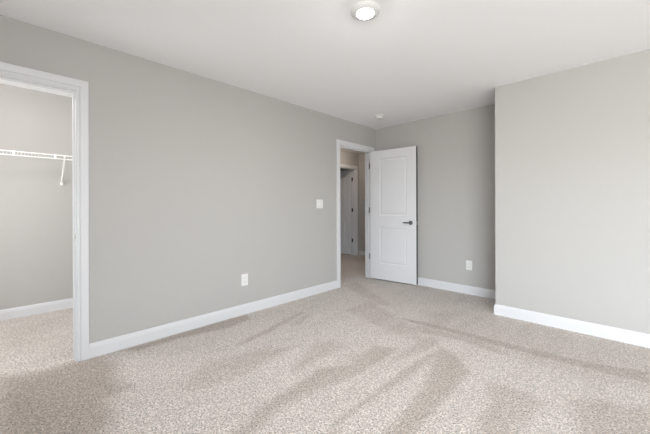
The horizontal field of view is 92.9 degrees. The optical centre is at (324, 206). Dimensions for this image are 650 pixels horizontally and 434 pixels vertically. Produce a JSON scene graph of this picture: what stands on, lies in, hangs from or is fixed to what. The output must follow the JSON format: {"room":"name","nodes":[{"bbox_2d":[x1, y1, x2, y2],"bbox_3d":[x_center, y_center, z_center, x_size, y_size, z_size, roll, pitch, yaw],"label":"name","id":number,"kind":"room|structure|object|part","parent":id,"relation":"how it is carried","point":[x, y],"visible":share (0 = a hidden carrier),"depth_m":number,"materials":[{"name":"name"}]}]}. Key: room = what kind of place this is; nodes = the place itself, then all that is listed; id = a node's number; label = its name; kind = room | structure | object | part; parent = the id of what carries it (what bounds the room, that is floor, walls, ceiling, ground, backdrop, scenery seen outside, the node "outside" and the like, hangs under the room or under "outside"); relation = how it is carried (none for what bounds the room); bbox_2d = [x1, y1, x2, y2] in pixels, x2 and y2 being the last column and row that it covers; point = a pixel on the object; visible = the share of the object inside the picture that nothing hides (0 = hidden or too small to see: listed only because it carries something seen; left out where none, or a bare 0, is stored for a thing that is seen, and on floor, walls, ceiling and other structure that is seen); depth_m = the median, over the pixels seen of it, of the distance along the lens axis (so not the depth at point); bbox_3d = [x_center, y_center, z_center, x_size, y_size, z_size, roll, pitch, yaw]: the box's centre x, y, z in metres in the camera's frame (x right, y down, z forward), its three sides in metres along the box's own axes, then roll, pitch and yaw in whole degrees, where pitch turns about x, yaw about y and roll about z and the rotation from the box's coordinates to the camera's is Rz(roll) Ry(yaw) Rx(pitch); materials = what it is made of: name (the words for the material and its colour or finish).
{"room":"empty bedroom","nodes":[
{"label":"empty bedroom","id":0,"kind":"room"},
{"bbox_2d":[0,84,364,309],"bbox_3d":[-1.097,-0.057,4.478,1.650,2.440,7.170,0,0,44],"label":"wall","id":1,"kind":"structure","parent":0,"point":[36,212],"depth_m":3.38,"materials":[{"name":"beige paint"}]},
{"bbox_2d":[0,149,71,185],"bbox_3d":[-3.271,-0.398,3.021,0.325,0.311,1.830,0,0,44],"label":"wire shelf","id":2,"kind":"object","parent":1,"relation":"attached to","point":[12,151],"visible":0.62,"depth_m":3.22,"materials":[{"name":"white metal"}]},
{"bbox_3d":[-3.163,-0.507,2.915,0.010,0.011,1.830,0,0,44],"label":"rail","id":3,"kind":"part","parent":2,"relation":"part of","materials":[{"name":"white plastic"}]},
{"bbox_3d":[-3.163,-0.545,2.915,0.010,0.011,1.830,0,0,44],"label":"rail","id":4,"kind":"part","parent":2,"relation":"part of","materials":[{"name":"white plastic"}]},
{"bbox_2d":[0,298,72,320],"bbox_3d":[-2.837,1.114,2.602,1.525,0.110,1.850,0,0,44],"label":"baseboard","id":5,"kind":"structure","parent":1,"relation":"attached to","point":[11,313],"depth_m":3.36,"materials":[{"name":"white wood"}]},
{"bbox_2d":[340,170,352,254],"bbox_3d":[0.375,0.131,7.670,0.796,2.025,0.044,0,0,44],"label":"door","id":6,"kind":"structure","parent":1,"relation":"in","point":[345,176],"depth_m":7.52,"materials":[{"name":"white paint"}]},
{"bbox_2d":[340,164,357,255],"bbox_3d":[0.424,0.096,7.119,0.139,2.125,0.919,0,0,44],"label":"trim","id":7,"kind":"structure","parent":1,"relation":"attached to","point":[354,169],"depth_m":7.38,"materials":[{"name":"white wood"}]},
{"bbox_2d":[0,15,375,343],"bbox_3d":[-1.246,-0.056,3.058,0.120,2.440,5.870,0,0,44],"label":"wall","id":8,"kind":"structure","parent":0,"point":[198,184],"depth_m":2.93,"materials":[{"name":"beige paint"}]},
{"bbox_2d":[0,62,88,361],"bbox_3d":[-2.178,0.104,2.091,0.139,2.125,0.916,0,0,44],"label":"trim","id":9,"kind":"structure","parent":8,"relation":"attached to","point":[79,89],"depth_m":2.34,"materials":[{"name":"white wood"}]},
{"bbox_2d":[89,280,337,358],"bbox_3d":[-0.819,1.107,3.396,0.014,0.110,2.846,0,0,44],"label":"baseboard","id":10,"kind":"structure","parent":8,"relation":"attached to","point":[99,348],"depth_m":2.96,"materials":[{"name":"white wood"}]},
{"bbox_2d":[241,273,247,285],"bbox_3d":[-0.870,0.789,3.348,0.010,0.125,0.078,0,0,44],"label":"wall outlet","id":11,"kind":"object","parent":8,"relation":"attached to","point":[244,277],"visible":1,"depth_m":3.35,"materials":[{"name":"white plastic"}]},
{"bbox_2d":[316,200,322,207],"bbox_3d":[-0.071,-0.040,4.170,0.008,0.116,0.116,0,0,44],"label":"light switch","id":12,"kind":"object","parent":8,"relation":"attached to","point":[319,202],"visible":1,"depth_m":4.16,"materials":[{"name":"white plastic"}]},
{"bbox_2d":[336,139,374,287],"bbox_3d":[0.448,0.096,4.781,0.139,2.125,0.910,0,0,44],"label":"trim","id":13,"kind":"structure","parent":8,"relation":"attached to","point":[339,143],"depth_m":4.84,"materials":[{"name":"white wood"}]},
{"bbox_2d":[0,253,649,433],"bbox_3d":[0.436,1.158,2.831,11.400,0.001,7.850,0,0,44],"label":"floor","id":14,"kind":"structure","parent":0,"point":[365,355],"depth_m":2.14,"materials":[{"name":"beige carpet"}]},
{"bbox_2d":[0,0,649,153],"bbox_3d":[0.428,-1.332,2.817,11.420,0.100,7.870,0,0,44],"label":"ceiling","id":15,"kind":"structure","parent":0,"point":[416,60],"depth_m":2.38,"materials":[{"name":"white paint"}]},
{"bbox_2d":[351,1,379,20],"bbox_3d":[0.263,-1.267,2.018,0.192,0.029,0.192,0,0,44],"label":"recessed light","id":16,"kind":"object","parent":15,"relation":"in","point":[364,10],"visible":1,"depth_m":1.99,"materials":[{"name":"white glass"}]},
{"bbox_2d":[375,115,383,119],"bbox_3d":[0.769,-1.262,4.361,0.132,0.042,0.132,0,0,44],"label":"smoke detector","id":17,"kind":"object","parent":15,"relation":"attached to","point":[378,117],"visible":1,"depth_m":4.32,"materials":[{"name":"white plastic"}]},
{"bbox_2d":[340,169,351,216],"bbox_3d":[-0.487,-0.059,8.095,2.530,2.440,3.600,0,0,44],"label":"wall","id":18,"kind":"structure","parent":0,"point":[340,169],"depth_m":7.74,"materials":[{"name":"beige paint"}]},
{"bbox_2d":[369,146,417,284],"bbox_3d":[1.030,0.126,4.764,0.817,2.025,0.168,0,0,38],"label":"door","id":19,"kind":"structure","parent":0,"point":[393,209],"depth_m":4.71,"materials":[{"name":"white paint"}]},
{"bbox_2d":[376,104,495,289],"bbox_3d":[1.653,-0.066,4.413,2.376,2.440,0.120,0,0,44],"label":"wall","id":20,"kind":"structure","parent":0,"point":[456,151],"depth_m":4.22,"materials":[{"name":"beige paint"}]},
{"bbox_2d":[466,260,471,269],"bbox_3d":[1.903,0.772,4.081,0.078,0.125,0.010,0,0,44],"label":"wall outlet","id":21,"kind":"object","parent":20,"relation":"attached to","point":[468,263],"visible":1,"depth_m":4.08,"materials":[{"name":"white plastic"}]},
{"bbox_2d":[495,49,649,333],"bbox_3d":[3.808,-0.072,1.811,4.944,2.440,0.593,0,0,44],"label":"wall","id":22,"kind":"structure","parent":0,"point":[572,146],"depth_m":2.85,"materials":[{"name":"beige paint"}]},
{"bbox_2d":[418,277,649,347],"bbox_3d":[3.107,1.095,2.489,6.900,0.110,0.607,0,0,44],"label":"baseboard","id":23,"kind":"structure","parent":22,"relation":"attached to","point":[607,332],"depth_m":2.98,"materials":[{"name":"white wood"}]}
]}

